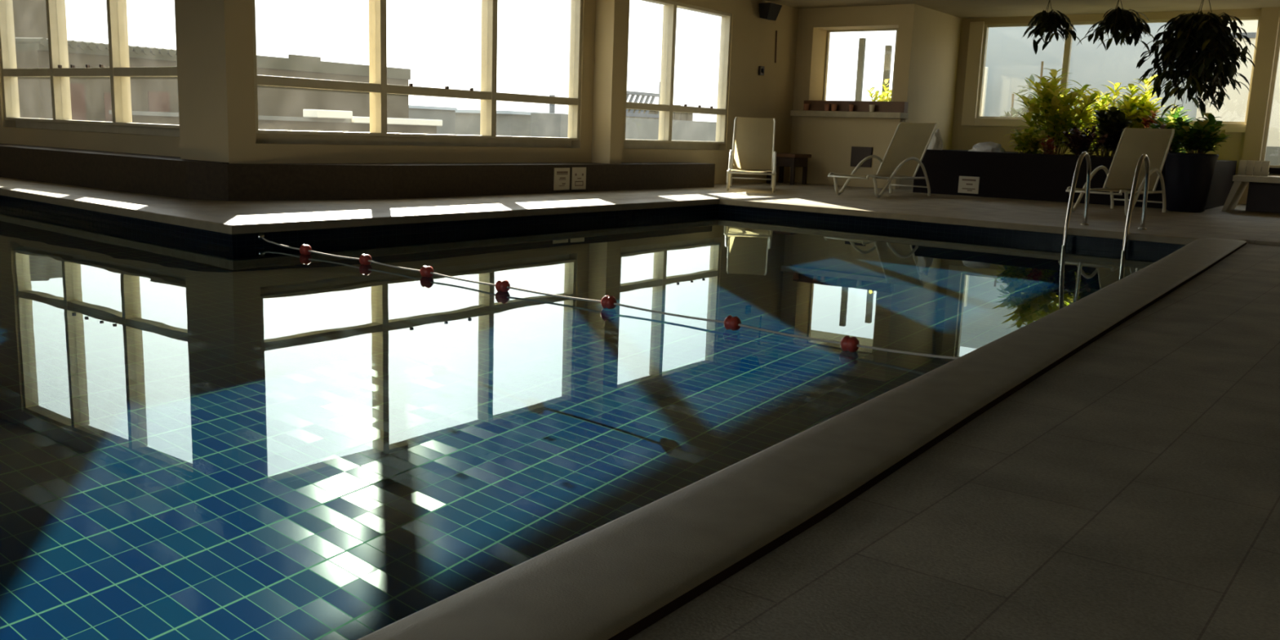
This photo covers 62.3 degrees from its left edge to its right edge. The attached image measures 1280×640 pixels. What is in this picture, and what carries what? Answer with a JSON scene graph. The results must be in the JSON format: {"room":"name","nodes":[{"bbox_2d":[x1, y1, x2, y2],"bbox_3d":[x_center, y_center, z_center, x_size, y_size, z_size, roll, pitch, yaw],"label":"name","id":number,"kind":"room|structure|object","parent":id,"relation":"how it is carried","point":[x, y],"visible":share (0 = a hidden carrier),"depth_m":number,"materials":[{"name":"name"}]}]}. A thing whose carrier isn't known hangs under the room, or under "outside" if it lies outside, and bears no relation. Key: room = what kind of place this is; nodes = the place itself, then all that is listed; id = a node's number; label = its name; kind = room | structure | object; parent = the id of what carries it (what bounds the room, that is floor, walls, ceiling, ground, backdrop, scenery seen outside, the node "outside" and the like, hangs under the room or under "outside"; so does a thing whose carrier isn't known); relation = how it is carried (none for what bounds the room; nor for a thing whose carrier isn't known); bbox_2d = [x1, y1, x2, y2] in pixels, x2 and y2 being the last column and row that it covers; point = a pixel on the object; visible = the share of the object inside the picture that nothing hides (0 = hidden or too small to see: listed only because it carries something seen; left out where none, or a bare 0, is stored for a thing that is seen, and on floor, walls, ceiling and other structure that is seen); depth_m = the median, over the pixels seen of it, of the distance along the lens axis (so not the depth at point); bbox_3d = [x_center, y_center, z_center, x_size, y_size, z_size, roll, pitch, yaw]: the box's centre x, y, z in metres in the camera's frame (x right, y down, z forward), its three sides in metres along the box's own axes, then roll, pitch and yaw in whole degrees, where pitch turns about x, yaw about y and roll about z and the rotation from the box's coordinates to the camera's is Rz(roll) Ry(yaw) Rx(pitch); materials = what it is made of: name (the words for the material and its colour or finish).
{"room":"indoor swimming pool","nodes":[
{"label":"indoor swimming pool","id":0,"kind":"room"},
{"bbox_2d":[0,57,180,156],"bbox_3d":[-6.342,-3.107,12.184,6.100,3.100,0.200,9,12,35],"label":"wall","id":1,"kind":"structure","parent":0,"point":[162,145],"depth_m":12.28,"materials":[{"name":"beige paint"}]},
{"bbox_2d":[0,0,179,128],"bbox_3d":[-6.347,-3.356,12.155,4.100,2.180,0.233,9,12,35],"label":"window","id":2,"kind":"structure","parent":1,"relation":"in","point":[119,71],"depth_m":12.53,"materials":[{"name":"beige metal"}]},
{"bbox_2d":[15,120,179,137],"bbox_3d":[-6.331,-2.226,12.434,4.100,0.140,0.080,9,12,35],"label":"trim","id":3,"kind":"structure","parent":1,"relation":"attached to","point":[24,124],"depth_m":12.35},
{"bbox_2d":[0,142,229,200],"bbox_3d":[-6.515,-1.755,12.077,6.300,0.365,0.500,9,12,35],"label":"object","id":4,"kind":"structure","parent":1,"relation":"attached to","point":[144,174],"depth_m":11.04,"materials":[{"name":"stone"}]},
{"bbox_2d":[174,0,217,161],"bbox_3d":[-4.274,-2.720,10.430,0.640,3.100,0.250,9,12,35],"label":"wall pillar","id":5,"kind":"structure","parent":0,"point":[193,18],"depth_m":10.39,"materials":[{"name":"beige paint"}]},
{"bbox_2d":[211,0,798,184],"bbox_3d":[-0.663,-3.332,14.608,0.200,3.100,11.330,9,12,35],"label":"wall","id":6,"kind":"structure","parent":0,"point":[770,95],"depth_m":14.33,"materials":[{"name":"beige paint"}]},
{"bbox_2d":[255,133,572,147],"bbox_3d":[-2.456,-2.096,12.549,0.090,0.140,5.030,9,12,35],"label":"window sill","id":7,"kind":"structure","parent":6,"relation":"attached to","point":[260,138],"depth_m":12.08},
{"bbox_2d":[252,0,582,140],"bbox_3d":[-2.336,-3.150,12.302,0.231,2.030,5.030,9,12,35],"label":"window","id":8,"kind":"structure","parent":6,"relation":"in","point":[378,87],"depth_m":12.43,"materials":[{"name":"beige metal"}]},
{"bbox_2d":[222,162,715,200],"bbox_3d":[-1.432,-1.780,13.281,0.500,0.355,8.070,9,12,35],"label":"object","id":9,"kind":"structure","parent":6,"relation":"attached to","point":[241,181],"depth_m":11.72,"materials":[{"name":"stone"}]},
{"bbox_2d":[553,168,569,190],"bbox_3d":[-0.992,-1.791,13.448,0.014,0.280,0.300,9,12,35],"label":"sign","id":10,"kind":"object","parent":9,"relation":"attached to","point":[562,175],"visible":1,"depth_m":13.44,"materials":[{"name":"beige plastic"}]},
{"bbox_2d":[571,167,586,189],"bbox_3d":[-0.791,-1.834,13.719,0.014,0.285,0.280,9,12,35],"label":"sign","id":11,"kind":"object","parent":9,"relation":"attached to","point":[578,174],"visible":1,"depth_m":13.71,"materials":[{"name":"beige plastic"}]},
{"bbox_2d":[623,142,719,150],"bbox_3d":[0.441,-2.686,16.463,0.090,0.140,2.800,9,12,35],"label":"trim","id":12,"kind":"structure","parent":6,"relation":"attached to","point":[652,145],"depth_m":16.42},
{"bbox_2d":[624,0,732,144],"bbox_3d":[0.562,-3.765,16.211,0.231,2.080,2.800,9,12,35],"label":"window","id":13,"kind":"structure","parent":6,"relation":"in","point":[665,107],"depth_m":16.13,"materials":[{"name":"beige metal"}]},
{"bbox_2d":[758,66,764,75],"bbox_3d":[2.071,-4.238,18.005,0.050,0.150,0.140,9,12,35],"label":"light switch","id":14,"kind":"object","parent":6,"relation":"attached to","point":[761,68],"visible":1,"depth_m":17.97,"materials":[{"name":"black plastic"}]},
{"bbox_2d":[759,2,782,20],"bbox_3d":[2.151,-5.148,17.709,0.280,0.250,0.400,9,12,35],"label":"wall speaker","id":15,"kind":"object","parent":6,"relation":"attached to","point":[767,11],"visible":1,"depth_m":17.59,"materials":[{"name":"black plastic"}]},
{"bbox_2d":[774,30,777,62],"bbox_3d":[2.352,-4.724,18.313,0.021,0.541,0.044,9,12,35],"label":"cable","id":16,"kind":"object","parent":6,"relation":"attached to","point":[776,30],"visible":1,"depth_m":18.30,"materials":[{"name":"brown plastic"}]},
{"bbox_2d":[0,195,1186,253],"bbox_3d":[-3.469,0.018,7.897,12.300,1.385,14.500,9,12,35],"label":"wall","id":17,"kind":"structure","parent":0,"point":[202,235],"depth_m":10.33,"materials":[{"name":"blue tile"}]},
{"bbox_2d":[0,204,1169,639],"bbox_3d":[-3.375,-0.532,7.826,12.390,0.001,14.630,9,12,35],"label":"pool water","id":18,"kind":"object","parent":17,"relation":"in","point":[199,440],"visible":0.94,"depth_m":3.99,"materials":[{"name":"blue liquid"}]},
{"bbox_2d":[257,232,958,359],"bbox_3d":[-0.745,-0.209,6.294,5.809,0.103,0.166,10,13,39],"label":"lane rope","id":19,"kind":"object","parent":18,"relation":"on","point":[851,344],"visible":0.98,"depth_m":5.80,"materials":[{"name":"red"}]},
{"bbox_2d":[356,237,1246,639],"bbox_3d":[1.433,0.148,4.165,0.401,0.054,14.313,9,12,34],"label":"pool coping","id":20,"kind":"object","parent":17,"relation":"on","point":[599,583],"visible":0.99,"depth_m":2.33,"materials":[{"name":"stone"}]},
{"bbox_2d":[608,242,1246,639],"bbox_3d":[1.573,0.192,4.067,0.085,0.071,14.303,9,12,34],"label":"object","id":21,"kind":"structure","parent":17,"relation":"attached to","point":[681,601],"depth_m":2.40,"materials":[{"name":"brown"}]},
{"bbox_2d":[591,0,626,164],"bbox_3d":[-0.426,-3.327,14.489,0.320,3.050,0.260,9,12,35],"label":"column","id":22,"kind":"structure","parent":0,"point":[610,15],"depth_m":14.40,"materials":[{"name":"beige paint"}]},
{"bbox_2d":[0,177,1279,639],"bbox_3d":[0.133,-0.860,9.610,20.100,0.060,23.700,9,12,35],"label":"floor","id":23,"kind":"structure","parent":0,"point":[1130,490],"depth_m":2.58,"materials":[{"name":"stone"}]},
{"bbox_2d":[0,182,239,234],"bbox_3d":[-5.417,-1.132,10.046,6.418,0.078,0.319,10,13,39],"label":"pool coping","id":24,"kind":"object","parent":23,"relation":"on","point":[210,223],"visible":0.92,"depth_m":9.15,"materials":[{"name":"stone"}]},
{"bbox_2d":[231,195,719,235],"bbox_3d":[-1.045,-1.127,10.911,0.330,0.078,7.250,9,12,35],"label":"pool coping","id":25,"kind":"object","parent":23,"relation":"on","point":[298,224],"visible":1,"depth_m":9.71,"materials":[{"name":"stone"}]},
{"bbox_2d":[726,116,776,192],"bbox_3d":[1.696,-2.506,15.913,0.704,1.089,1.866,3,10,6],"label":"sun lounger","id":26,"kind":"object","parent":23,"relation":"on","point":[753,138],"visible":1,"depth_m":16.48,"materials":[{"name":"beige fabric"}]},
{"bbox_2d":[766,152,811,184],"bbox_3d":[2.565,-2.636,18.445,0.600,0.520,0.600,9,12,35],"label":"side table","id":27,"kind":"object","parent":23,"relation":"on","point":[793,160],"visible":0.8,"depth_m":18.23,"materials":[{"name":"brown wood"}]},
{"bbox_2d":[790,110,908,189],"bbox_3d":[3.571,-2.974,18.405,2.060,1.270,0.345,9,12,35],"label":"wall","id":28,"kind":"structure","parent":23,"relation":"on","point":[837,141],"depth_m":18.37,"materials":[{"name":"beige paint"}]},
{"bbox_2d":[803,103,809,110],"bbox_3d":[2.932,-3.750,18.670,0.110,0.120,0.107,9,12,35],"label":"cup","id":29,"kind":"object","parent":28,"relation":"on","point":[806,106],"visible":1,"depth_m":18.63,"materials":[{"name":"brown ceramic"}]},
{"bbox_2d":[824,103,830,111],"bbox_3d":[3.255,-3.698,18.439,0.100,0.120,0.098,9,12,35],"label":"cup","id":30,"kind":"object","parent":28,"relation":"on","point":[826,105],"visible":1,"depth_m":18.40,"materials":[{"name":"brown ceramic"}]},
{"bbox_2d":[831,103,837,111],"bbox_3d":[3.368,-3.679,18.358,0.110,0.120,0.107,9,12,35],"label":"cup","id":31,"kind":"object","parent":28,"relation":"on","point":[834,107],"visible":1,"depth_m":18.32,"materials":[{"name":"brown ceramic"}]},
{"bbox_2d":[790,110,908,119],"bbox_3d":[3.592,-3.550,18.302,2.060,0.100,0.345,9,12,35],"label":"countertop","id":32,"kind":"structure","parent":28,"relation":"on","point":[793,113],"depth_m":18.11,"materials":[{"name":"stone"}]},
{"bbox_2d":[848,104,853,111],"bbox_3d":[3.626,-3.637,18.174,0.090,0.120,0.088,9,12,35],"label":"cup","id":33,"kind":"object","parent":28,"relation":"on","point":[851,106],"visible":1,"depth_m":18.14,"materials":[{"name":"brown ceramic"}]},
{"bbox_2d":[803,100,908,113],"bbox_3d":[3.708,-3.689,18.311,1.880,0.180,0.170,9,12,35],"label":"wooden shelf","id":34,"kind":"object","parent":28,"relation":"on","point":[815,105],"visible":0.74,"depth_m":18.14,"materials":[{"name":"brown wood"}]},
{"bbox_2d":[869,104,875,111],"bbox_3d":[3.932,-3.587,17.954,0.100,0.120,0.098,9,12,35],"label":"cup","id":35,"kind":"object","parent":28,"relation":"on","point":[872,107],"visible":1,"depth_m":17.92,"materials":[{"name":"ceramic"}]},
{"bbox_2d":[827,122,937,198],"bbox_3d":[3.574,-2.371,15.534,0.704,1.089,1.866,11,14,43],"label":"sun lounger","id":36,"kind":"object","parent":23,"relation":"on","point":[906,150],"visible":1,"depth_m":15.91,"materials":[{"name":"beige fabric"}]},
{"bbox_2d":[716,196,1247,244],"bbox_3d":[3.230,-1.131,11.801,6.234,0.078,0.371,10,13,39],"label":"pool coping","id":37,"kind":"object","parent":23,"relation":"on","point":[1142,236],"visible":0.79,"depth_m":11.35,"materials":[{"name":"stone"}]},
{"bbox_2d":[912,149,1079,202],"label":"planter","id":38,"kind":"object","parent":23,"relation":"on","point":[1039,176],"depth_m":16.14,"materials":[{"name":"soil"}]},
{"bbox_2d":[927,128,943,150],"bbox_3d":[4.734,-2.894,16.985,0.242,0.338,0.231,2,10,-2],"label":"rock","id":39,"kind":"object","parent":38,"relation":"on","point":[935,143],"visible":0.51,"depth_m":16.91,"materials":[{"name":"white stone"}]},
{"bbox_2d":[957,176,979,194],"bbox_3d":[5.105,-2.098,16.449,0.320,0.260,0.016,9,12,35],"label":"sign","id":40,"kind":"object","parent":38,"relation":"attached to","point":[966,184],"visible":1,"depth_m":16.44,"materials":[{"name":"beige plastic"}]},
{"bbox_2d":[968,142,1004,152],"bbox_3d":[5.478,-2.740,16.763,0.571,0.167,0.448,9,12,35],"label":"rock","id":41,"kind":"object","parent":38,"relation":"on","point":[985,146],"visible":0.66,"depth_m":16.63,"materials":[{"name":"white stone"}]},
{"bbox_2d":[1007,126,1048,154],"bbox_3d":[6.023,-2.763,16.457,0.722,0.471,0.533,5,11,17],"label":"plant","id":42,"kind":"object","parent":38,"relation":"on","point":[1026,142],"visible":0.98,"depth_m":16.40,"materials":[{"name":"green plant"}]},
{"bbox_2d":[1038,136,1059,155],"bbox_3d":[6.151,-2.599,15.949,0.388,0.330,0.271,9,12,35],"label":"plant","id":43,"kind":"object","parent":38,"relation":"on","point":[1050,145],"visible":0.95,"depth_m":15.92,"materials":[{"name":"red plant"}]},
{"bbox_2d":[1062,151,1149,250],"bbox_3d":[4.673,-0.652,10.732,0.650,2.063,0.844,9,12,35],"label":"pool ladder","id":44,"kind":"object","parent":23,"relation":"attached to","point":[1086,154],"visible":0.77,"depth_m":10.58,"materials":[{"name":"silver metal"}]},
{"bbox_2d":[1088,155,1131,205],"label":"planter","id":45,"kind":"object","parent":23,"relation":"on","point":[1098,180],"depth_m":15.31,"materials":[{"name":"plastic"}]},
{"bbox_2d":[1013,67,1102,155],"bbox_3d":[6.888,-3.421,17.458,1.454,1.428,0.972,9,12,35],"label":"plant","id":46,"kind":"object","parent":45,"relation":"on","point":[1054,108],"visible":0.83,"depth_m":17.31,"materials":[{"name":"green plant"}]},
{"bbox_2d":[1059,125,1111,156],"bbox_3d":[6.613,-2.649,15.809,0.727,0.517,0.541,8,12,31],"label":"plant","id":47,"kind":"object","parent":45,"relation":"on","point":[1078,144],"visible":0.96,"depth_m":15.73,"materials":[{"name":"green plant"}]},
{"bbox_2d":[1074,80,1137,156],"bbox_3d":[7.635,-3.258,17.249,1.195,1.243,0.795,7,11,24],"label":"plant","id":48,"kind":"object","parent":45,"relation":"on","point":[1105,101],"visible":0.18,"depth_m":17.20,"materials":[{"name":"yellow plant"}]},
{"bbox_2d":[1088,106,1137,156],"bbox_3d":[7.200,-2.863,16.220,0.741,0.788,0.577,9,12,35],"label":"plant","id":49,"kind":"object","parent":45,"relation":"on","point":[1113,123],"visible":0.87,"depth_m":16.13,"materials":[{"name":"green plant"}]},
{"bbox_2d":[1111,75,1162,136],"bbox_3d":[7.874,-3.212,16.787,0.812,1.326,0.803,5,11,19],"label":"plant","id":50,"kind":"object","parent":45,"relation":"on","point":[1143,107],"visible":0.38,"depth_m":16.70,"materials":[{"name":"yellow plant"}]},
{"bbox_2d":[1139,110,1164,128],"bbox_3d":[7.752,-2.802,16.071,0.431,0.760,0.357,9,12,35],"label":"bromeliad","id":51,"kind":"object","parent":45,"relation":"on","point":[1147,121],"visible":0.13,"depth_m":16.04,"materials":[{"name":"brown plant"}]},
{"bbox_2d":[1152,124,1176,152],"bbox_3d":[7.356,-2.530,15.118,0.548,0.534,0.455,9,12,35],"label":"plant","id":52,"kind":"object","parent":45,"relation":"on","point":[1162,126],"visible":0.02,"depth_m":15.01,"materials":[{"name":"green plant"}]},
{"bbox_2d":[1146,114,1189,152],"bbox_3d":[7.704,-2.659,15.471,0.684,0.687,0.554,9,12,35],"label":"plant","id":53,"kind":"object","parent":45,"relation":"on","point":[1175,149],"visible":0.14,"depth_m":15.35,"materials":[{"name":"green plant"}]},
{"bbox_2d":[1065,127,1174,215],"bbox_3d":[6.110,-1.907,13.441,0.704,1.089,1.866,11,13,41],"label":"sun lounger","id":54,"kind":"object","parent":23,"relation":"on","point":[1133,143],"visible":0.82,"depth_m":13.87,"materials":[{"name":"beige fabric"}]},
{"bbox_2d":[1164,152,1218,212],"bbox_3d":[7.408,-1.859,14.314,0.650,0.780,0.650,9,12,35],"label":"pot","id":55,"kind":"object","parent":23,"relation":"on","point":[1188,177],"visible":0.94,"depth_m":14.10,"materials":[{"name":"plastic"}]},
{"bbox_2d":[1169,112,1233,153],"bbox_3d":[7.488,-2.483,14.184,0.754,0.580,0.686,0,10,-13],"label":"plant","id":56,"kind":"object","parent":55,"relation":"on","point":[1203,136],"visible":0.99,"depth_m":14.08,"materials":[{"name":"green plant"}]},
{"bbox_2d":[1204,160,1236,209],"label":"planter","id":57,"kind":"object","parent":23,"relation":"on","point":[1222,182],"depth_m":15.86,"materials":[{"name":"plastic"}]},
{"bbox_2d":[1222,160,1279,213],"bbox_3d":[10.257,-1.625,13.781,4.590,0.710,1.000,9,12,35],"label":"stone bench","id":58,"kind":"object","parent":23,"relation":"on","point":[1264,189],"visible":1,"depth_m":14.89,"materials":[{"name":"grey stone"}]},
{"bbox_2d":[788,4,962,188],"bbox_3d":[4.294,-4.024,19.513,2.350,3.100,2.520,9,12,35],"label":"wall","id":59,"kind":"structure","parent":0,"point":[928,42],"depth_m":18.61,"materials":[{"name":"beige paint"}]},
{"bbox_2d":[822,28,898,101],"bbox_3d":[4.013,-4.504,18.786,1.590,1.260,0.075,9,12,35],"label":"window","id":60,"kind":"structure","parent":59,"relation":"in","point":[877,29],"depth_m":18.82,"materials":[{"name":"beige wood"}]},
{"bbox_2d":[764,0,1279,18],"bbox_3d":[0.231,-3.986,9.034,20.500,0.200,24.050,9,12,35],"label":"ceiling","id":61,"kind":"structure","parent":0,"point":[962,9],"depth_m":17.27,"materials":[{"name":"paint"}]},
{"bbox_2d":[1021,0,1082,54],"bbox_3d":[6.402,-4.573,16.519,0.721,0.824,0.841,2,10,-1],"label":"hanging plant","id":62,"kind":"object","parent":61,"relation":"hanging from","point":[1048,23],"visible":1,"depth_m":16.39,"materials":[{"name":"green plant"}]},
{"bbox_2d":[1077,0,1155,50],"bbox_3d":[7.220,-4.447,15.960,0.798,0.819,0.889,0,10,-14],"label":"hanging plant","id":63,"kind":"object","parent":61,"relation":"hanging from","point":[1117,20],"visible":1,"depth_m":15.80,"materials":[{"name":"green plant"}]},
{"bbox_2d":[1136,0,1257,118],"bbox_3d":[7.819,-3.747,14.915,1.449,1.788,1.307,5,11,17],"label":"hanging plant","id":64,"kind":"object","parent":61,"relation":"hanging from","point":[1201,41],"visible":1,"depth_m":14.79,"materials":[{"name":"green plant"}]},
{"bbox_2d":[951,8,1279,176],"bbox_3d":[10.607,-3.238,16.381,11.650,3.100,0.250,9,12,35],"label":"wall","id":65,"kind":"structure","parent":0,"point":[963,137],"depth_m":19.12,"materials":[{"name":"beige paint"}]},
{"bbox_2d":[961,21,1246,133],"bbox_3d":[7.846,-4.206,18.091,4.630,1.850,0.050,9,12,35],"label":"trim","id":66,"kind":"structure","parent":65,"relation":"attached to","point":[969,117],"depth_m":19.28,"materials":[{"name":"beige paint"}]},
{"bbox_2d":[1245,166,1279,174],"bbox_3d":[10.440,-2.276,16.367,2.050,0.100,0.200,9,12,35],"label":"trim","id":67,"kind":"structure","parent":65,"relation":"attached to","point":[1276,171],"depth_m":16.60,"materials":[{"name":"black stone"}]},
{"bbox_2d":[1157,105,1194,151],"bbox_3d":[8.394,-2.942,16.648,0.664,0.881,0.513,4,10,12],"label":"plant","id":68,"kind":"object","parent":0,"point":[1180,108],"visible":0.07,"depth_m":16.57,"materials":[{"name":"green plant"}]},
{"bbox_2d":[1237,7,1279,204],"bbox_3d":[9.779,-3.360,16.756,0.250,3.050,0.100,9,12,35],"label":"wall","id":69,"kind":"structure","parent":0,"point":[1270,16],"depth_m":16.66,"materials":[{"name":"beige paint"}]},
{"bbox_2d":[1260,22,1279,168],"bbox_3d":[10.632,-3.487,16.271,1.650,2.330,0.095,9,12,35],"label":"window","id":70,"kind":"structure","parent":69,"relation":"in","point":[1277,47],"depth_m":16.72,"materials":[{"name":"clear glass"}]},
{"label":"outside","id":71,"kind":"structure","parent":0,"visible":0},
{"bbox_3d":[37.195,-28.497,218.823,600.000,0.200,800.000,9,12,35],"label":"ground","id":72,"kind":"structure","parent":71,"visible":0},
{"bbox_2d":[12,0,48,38],"bbox_3d":[-57.387,-17.618,79.425,9.200,20.400,23.200,9,12,35],"label":"tower","id":73,"kind":"structure","parent":72,"relation":"on","point":[29,15],"depth_m":83.45,"materials":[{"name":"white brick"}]},
{"bbox_2d":[14,37,410,121],"bbox_3d":[-13.970,-2.978,33.578,6.353,10.720,12.000,9,12,35],"label":"building","id":74,"kind":"structure","parent":72,"relation":"on","point":[91,96],"depth_m":28.78,"materials":[{"name":"grey concrete"}]},
{"bbox_2d":[108,109,442,133],"bbox_3d":[-9.770,-1.269,29.568,5.000,9.060,7.150,9,12,35],"label":"building","id":75,"kind":"structure","parent":72,"relation":"on","point":[315,120],"depth_m":27.11,"materials":[{"name":"beige"}]},
{"bbox_2d":[408,105,457,134],"bbox_3d":[-9.493,-3.397,40.478,3.100,9.450,3.800,9,12,35],"label":"shed","id":76,"kind":"object","parent":72,"relation":"on","point":[447,114],"visible":0.18,"depth_m":39.75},
{"bbox_2d":[455,94,567,136],"bbox_3d":[-6.064,-4.476,45.109,5.400,10.200,4.300,9,12,35],"label":"building","id":77,"kind":"structure","parent":72,"relation":"on","point":[508,123],"depth_m":42.17,"materials":[{"name":"grey stone"}]},
{"bbox_2d":[530,81,716,141],"bbox_3d":[1.498,-4.954,47.335,1.500,10.900,17.500,9,12,35],"label":"building","id":78,"kind":"structure","parent":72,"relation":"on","point":[542,125],"depth_m":43.45,"materials":[{"name":"grey stone"}]},
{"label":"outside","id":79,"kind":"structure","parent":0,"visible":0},
{"bbox_3d":[8.997,-2.216,20.735,22.000,0.050,4.550,9,12,35],"label":"floor","id":80,"kind":"structure","parent":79,"visible":0},
{"bbox_2d":[854,37,866,101],"bbox_3d":[4.572,-4.294,22.293,0.110,3.180,0.110,9,12,35],"label":"post","id":81,"kind":"object","parent":80,"relation":"on","point":[862,41],"visible":0.44,"depth_m":22.09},
{"bbox_2d":[881,45,892,96],"bbox_3d":[5.045,-4.138,21.967,0.110,3.020,0.110,9,12,35],"label":"post","id":82,"kind":"object","parent":80,"relation":"on","point":[888,49],"visible":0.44,"depth_m":21.73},
{"bbox_2d":[981,66,988,116],"bbox_3d":[7.220,-4.056,22.806,0.300,2.720,0.100,9,12,35],"label":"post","id":83,"kind":"object","parent":80,"relation":"on","point":[986,68],"visible":0.2,"depth_m":22.55,"materials":[{"name":"beige paint"}]},
{"bbox_2d":[1000,93,1023,117],"bbox_3d":[7.714,-3.613,22.049,0.810,2.151,0.850,7,11,27],"label":"sapling","id":84,"kind":"object","parent":80,"relation":"on","point":[1012,109],"visible":0.12,"depth_m":21.91,"materials":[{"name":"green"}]},
{"bbox_2d":[1012,61,1043,117],"bbox_3d":[7.858,-3.748,21.122,0.890,2.751,0.846,9,12,35],"label":"sapling","id":85,"kind":"object","parent":80,"relation":"on","point":[1031,77],"visible":0.27,"depth_m":21.04,"materials":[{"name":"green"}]},
{"bbox_2d":[976,16,1279,165],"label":"window","id":86,"kind":"structure","parent":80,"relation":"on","point":[1011,59],"depth_m":21.74,"materials":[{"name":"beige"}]},
{"bbox_3d":[4.935,-3.202,21.681,1.100,1.270,0.600,9,12,35],"label":"planter","id":87,"kind":"object","parent":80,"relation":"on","visible":0},
{"bbox_2d":[866,78,892,101],"bbox_3d":[4.936,-4.364,21.527,0.863,1.078,0.637,9,12,35],"label":"shrub","id":88,"kind":"object","parent":87,"relation":"on","point":[885,98],"visible":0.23,"depth_m":21.45,"materials":[{"name":"yellow plant"}]},
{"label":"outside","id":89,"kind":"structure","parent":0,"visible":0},
{"bbox_2d":[626,104,693,120],"bbox_3d":[0.975,-10.079,51.586,0.600,0.863,4.900,9,12,35],"label":"roof","id":90,"kind":"structure","parent":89,"point":[676,115],"depth_m":52.27,"materials":[{"name":"beige concrete"}]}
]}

